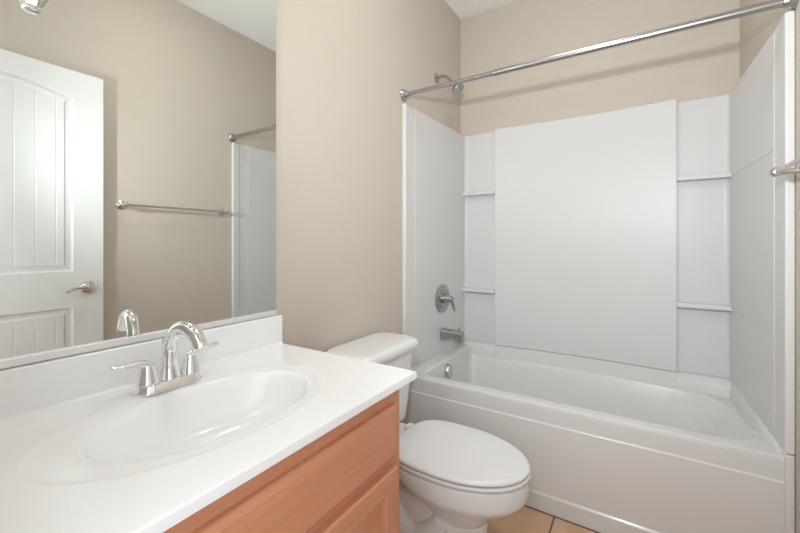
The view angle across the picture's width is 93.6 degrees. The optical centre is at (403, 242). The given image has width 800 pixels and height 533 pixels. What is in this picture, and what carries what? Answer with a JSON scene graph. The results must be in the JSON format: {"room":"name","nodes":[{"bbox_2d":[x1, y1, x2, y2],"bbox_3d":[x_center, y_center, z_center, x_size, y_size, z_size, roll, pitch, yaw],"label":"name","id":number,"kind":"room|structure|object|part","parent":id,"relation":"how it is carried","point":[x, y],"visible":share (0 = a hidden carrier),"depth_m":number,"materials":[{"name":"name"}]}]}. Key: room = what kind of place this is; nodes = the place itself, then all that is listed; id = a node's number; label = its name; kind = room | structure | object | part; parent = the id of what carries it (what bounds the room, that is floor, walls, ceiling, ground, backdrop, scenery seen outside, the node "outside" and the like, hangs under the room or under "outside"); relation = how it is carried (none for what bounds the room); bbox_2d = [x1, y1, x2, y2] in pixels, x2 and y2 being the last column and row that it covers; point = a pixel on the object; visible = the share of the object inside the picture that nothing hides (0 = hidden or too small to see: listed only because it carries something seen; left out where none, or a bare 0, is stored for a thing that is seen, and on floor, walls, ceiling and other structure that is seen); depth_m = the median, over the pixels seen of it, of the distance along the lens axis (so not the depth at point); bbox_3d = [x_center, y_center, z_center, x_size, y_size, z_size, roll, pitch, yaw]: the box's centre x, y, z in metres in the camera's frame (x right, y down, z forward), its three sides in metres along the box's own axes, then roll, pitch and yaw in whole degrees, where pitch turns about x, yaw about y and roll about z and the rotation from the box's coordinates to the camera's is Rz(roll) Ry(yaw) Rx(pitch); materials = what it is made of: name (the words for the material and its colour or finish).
{"room":"bathroom","nodes":[
{"label":"bathroom","id":0,"kind":"room"},
{"bbox_2d":[276,0,460,351],"bbox_3d":[-0.289,-0.216,1.693,0.100,2.790,2.677,0,0,32],"label":"wall","id":1,"kind":"structure","parent":0,"point":[343,66],"depth_m":1.67,"materials":[{"name":"paint"}]},
{"bbox_2d":[0,0,276,370],"bbox_3d":[-0.669,-0.362,0.987,0.009,1.238,0.813,0,0,32],"label":"mirror","id":2,"kind":"object","parent":1,"relation":"attached to","point":[138,137],"visible":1,"depth_m":0.95,"materials":[{"name":"clear glass"}]},
{"bbox_2d":[0,315,281,418],"bbox_3d":[-0.661,0.308,0.987,0.018,0.100,0.841,0,0,32],"label":"backsplash","id":3,"kind":"structure","parent":1,"relation":"attached to","point":[31,387],"depth_m":0.89,"materials":[{"name":"stone"}]},
{"bbox_2d":[434,73,463,94],"bbox_3d":[0.288,-0.998,2.342,0.184,0.161,0.082,0,0,32],"label":"shower","id":4,"kind":"object","parent":1,"relation":"attached to","point":[458,88],"visible":0.8,"depth_m":2.33,"materials":[{"name":"metal"}]},
{"bbox_3d":[0.265,-1.022,2.356,0.118,0.073,0.017,0,0,32],"label":"arm","id":5,"kind":"part","parent":4,"relation":"part of","materials":[{"name":"metal"}]},
{"bbox_2d":[400,0,797,101],"bbox_3d":[0.635,-0.797,1.637,1.524,0.083,0.066,0,0,33],"label":"shower curtain rod","id":6,"kind":"object","parent":1,"relation":"attached to","point":[791,5],"visible":1,"depth_m":1.46,"materials":[{"name":"metal"}]},
{"bbox_2d":[445,0,516,18],"bbox_3d":[0.398,-1.651,1.260,1.724,0.080,2.677,0,0,32],"label":"ceiling","id":7,"kind":"structure","parent":0,"point":[463,9],"depth_m":2.55,"materials":[{"name":"paint"}]},
{"bbox_2d":[487,505,599,532],"bbox_3d":[0.398,1.219,1.260,1.724,0.080,2.677,0,0,32],"label":"floor","id":8,"kind":"structure","parent":0,"point":[527,519],"depth_m":1.57,"materials":[{"name":"tile"}]},
{"bbox_2d":[163,389,398,532],"bbox_3d":[-0.444,0.778,0.827,0.556,0.802,0.801,0,0,32],"label":"vanity cabinet","id":9,"kind":"object","parent":8,"relation":"on","point":[345,480],"visible":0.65,"depth_m":0.78,"materials":[{"name":"brown wood"}]},
{"bbox_2d":[0,315,416,532],"bbox_3d":[-0.428,0.369,0.840,0.570,0.222,0.841,0,0,32],"label":"countertop","id":10,"kind":"structure","parent":9,"relation":"on","point":[80,452],"depth_m":0.78,"materials":[{"name":"stone"}]},
{"bbox_2d":[109,321,218,396],"bbox_3d":[-0.581,0.274,0.935,0.200,0.165,0.168,0,0,-18],"label":"faucet","id":11,"kind":"object","parent":10,"relation":"on","point":[148,383],"visible":1,"depth_m":0.91,"materials":[{"name":"silver metal"}]},
{"bbox_3d":[-0.626,0.292,0.870,0.028,0.035,0.090,0,0,32],"label":"lever","id":12,"kind":"part","parent":11,"relation":"part of","materials":[{"name":"silver metal"}]},
{"bbox_3d":[-0.611,0.311,0.895,0.047,0.050,0.047,0,0,32],"label":"handle","id":13,"kind":"part","parent":11,"relation":"part of","materials":[{"name":"silver metal"}]},
{"bbox_3d":[-0.584,0.346,0.938,0.062,0.021,0.156,0,0,32],"label":"plate","id":14,"kind":"part","parent":11,"relation":"part of","materials":[{"name":"silver metal"}]},
{"bbox_3d":[-0.538,0.264,0.916,0.147,0.144,0.047,0,0,25],"label":"spout","id":15,"kind":"part","parent":11,"relation":"part of","materials":[{"name":"silver metal"}]},
{"bbox_3d":[-0.558,0.311,0.980,0.047,0.050,0.047,0,0,32],"label":"handle","id":16,"kind":"part","parent":11,"relation":"part of","materials":[{"name":"silver metal"}]},
{"bbox_3d":[-0.541,0.292,1.005,0.028,0.035,0.090,0,0,32],"label":"lever","id":17,"kind":"part","parent":11,"relation":"part of","materials":[{"name":"silver metal"}]},
{"bbox_2d":[16,365,324,485],"bbox_3d":[-0.424,0.418,0.822,0.376,0.123,0.596,0,0,32],"label":"sink basin","id":18,"kind":"object","parent":10,"relation":"in","point":[152,440],"depth_m":0.81,"materials":[{"name":"ceramic"}]},
{"bbox_3d":[-0.115,0.821,0.844,0.018,0.467,0.354,0,0,32],"label":"door","id":19,"kind":"part","parent":9,"relation":"part of","materials":[{"name":"brown wood"}]},
{"bbox_2d":[326,332,530,532],"bbox_3d":[0.100,0.803,1.471,0.778,0.749,0.418,0,0,32],"label":"toilet","id":20,"kind":"object","parent":8,"relation":"on","point":[454,477],"visible":0.65,"depth_m":1.32,"materials":[{"name":"ceramic"}]},
{"bbox_3d":[-0.125,0.450,1.613,0.246,0.042,0.418,0,0,32],"label":"tank lid","id":21,"kind":"part","parent":20,"relation":"part of","materials":[{"name":"white ceramic"}]},
{"bbox_3d":[-0.133,0.635,1.618,0.208,0.329,0.376,0,0,32],"label":"tank","id":22,"kind":"part","parent":20,"relation":"part of","materials":[{"name":"white ceramic"}]},
{"bbox_3d":[0.208,0.789,1.388,0.507,0.017,0.366,0,0,32],"label":"seat","id":23,"kind":"part","parent":20,"relation":"part of","materials":[{"name":"plastic"}]},
{"bbox_3d":[0.210,0.767,1.386,0.498,0.022,0.363,0,0,32],"label":"seat lid","id":24,"kind":"part","parent":20,"relation":"part of","materials":[{"name":"plastic"}]},
{"bbox_2d":[401,340,794,532],"bbox_3d":[0.841,0.935,1.963,1.521,0.484,0.812,0,0,32],"label":"bathtub","id":25,"kind":"object","parent":8,"relation":"on","point":[608,446],"visible":0.75,"depth_m":1.60,"materials":[{"name":"white plastic"}]},
{"bbox_3d":[0.273,0.775,2.265,0.029,0.080,0.080,0,0,32],"label":"overflow plate","id":26,"kind":"part","parent":25,"relation":"part of","materials":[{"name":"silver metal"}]},
{"bbox_2d":[413,343,783,458],"bbox_3d":[0.844,0.899,1.970,1.520,0.377,0.793,0,0,32],"label":"basin","id":27,"kind":"object","parent":25,"relation":"in","point":[546,405],"depth_m":1.87,"materials":[{"name":"white plastic"}]},
{"bbox_2d":[461,0,739,135],"bbox_3d":[1.084,-0.216,2.351,1.524,2.790,0.100,0,0,32],"label":"wall","id":28,"kind":"structure","parent":0,"point":[700,62],"depth_m":2.27,"materials":[{"name":"paint"}]},
{"bbox_2d":[402,11,794,454],"bbox_3d":[0.841,-0.037,1.964,1.523,1.458,0.814,0,0,32],"label":"shower surround","id":29,"kind":"object","parent":28,"relation":"attached to","point":[659,235],"visible":0.92,"depth_m":2.11,"materials":[{"name":"plastic"}]},
{"bbox_3d":[0.220,-0.031,2.366,0.043,1.446,0.794,0,0,32],"label":"panel","id":30,"kind":"part","parent":29,"relation":"part of","materials":[{"name":"plastic"}]},
{"bbox_2d":[436,284,455,312],"bbox_3d":[0.280,0.354,2.359,0.078,0.180,0.180,0,0,32],"label":"shower valve","id":31,"kind":"object","parent":29,"relation":"attached to","point":[443,298],"visible":1,"depth_m":2.34,"materials":[{"name":"metal"}]},
{"bbox_2d":[440,327,464,343],"bbox_3d":[0.307,0.573,2.347,0.139,0.100,0.068,0,0,32],"label":"tub spout","id":32,"kind":"object","parent":29,"relation":"attached to","point":[458,336],"visible":1,"depth_m":2.32,"materials":[{"name":"metal"}]},
{"bbox_2d":[462,190,494,196],"bbox_3d":[0.513,-0.338,2.599,0.251,0.026,0.050,0,0,32],"label":"shelf","id":33,"kind":"object","parent":29,"relation":"attached to","point":[465,193],"depth_m":2.59,"materials":[{"name":"plastic"}]},
{"bbox_2d":[462,287,494,293],"bbox_3d":[0.513,0.330,2.599,0.251,0.026,0.050,0,0,32],"label":"shelf","id":34,"kind":"object","parent":29,"relation":"attached to","point":[465,290],"depth_m":2.59,"materials":[{"name":"plastic"}]},
{"bbox_3d":[1.042,-0.037,2.275,0.993,1.458,0.035,0,0,32],"label":"panel","id":35,"kind":"part","parent":29,"relation":"part of","materials":[{"name":"plastic"}]},
{"bbox_3d":[1.052,-0.031,2.300,1.484,1.446,0.020,0,0,32],"label":"panel","id":36,"kind":"part","parent":29,"relation":"part of","materials":[{"name":"plastic"}]},
{"bbox_2d":[676,172,730,181],"bbox_3d":[1.559,-0.338,1.941,0.242,0.026,0.050,0,0,32],"label":"shelf","id":37,"kind":"object","parent":29,"relation":"attached to","point":[695,176],"depth_m":1.94,"materials":[{"name":"plastic"}]},
{"bbox_2d":[676,301,731,310],"bbox_3d":[1.559,0.330,1.941,0.242,0.026,0.050,0,0,32],"label":"shelf","id":38,"kind":"object","parent":29,"relation":"attached to","point":[680,305],"depth_m":1.94,"materials":[{"name":"plastic"}]},
{"bbox_3d":[1.467,-0.031,1.569,0.043,1.446,0.814,0,0,32],"label":"panel","id":39,"kind":"part","parent":29,"relation":"part of","materials":[{"name":"plastic"}]},
{"bbox_2d":[740,0,799,532],"bbox_3d":[1.085,-0.216,0.828,0.100,2.790,2.677,0,0,32],"label":"wall","id":40,"kind":"structure","parent":0,"point":[755,29],"depth_m":1.21,"materials":[{"name":"paint"}]},
{"bbox_2d":[769,157,799,176],"bbox_3d":[1.025,-0.222,0.902,0.079,0.054,0.690,0,0,32],"label":"towel bar","id":41,"kind":"object","parent":40,"relation":"attached to","point":[786,169],"visible":1,"depth_m":1.15,"materials":[{"name":"silver metal"}]},
{"bbox_3d":[1.195,-0.222,1.171,0.079,0.054,0.054,0,0,32],"label":"post","id":42,"kind":"part","parent":41,"relation":"part of","materials":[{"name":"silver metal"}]}
]}

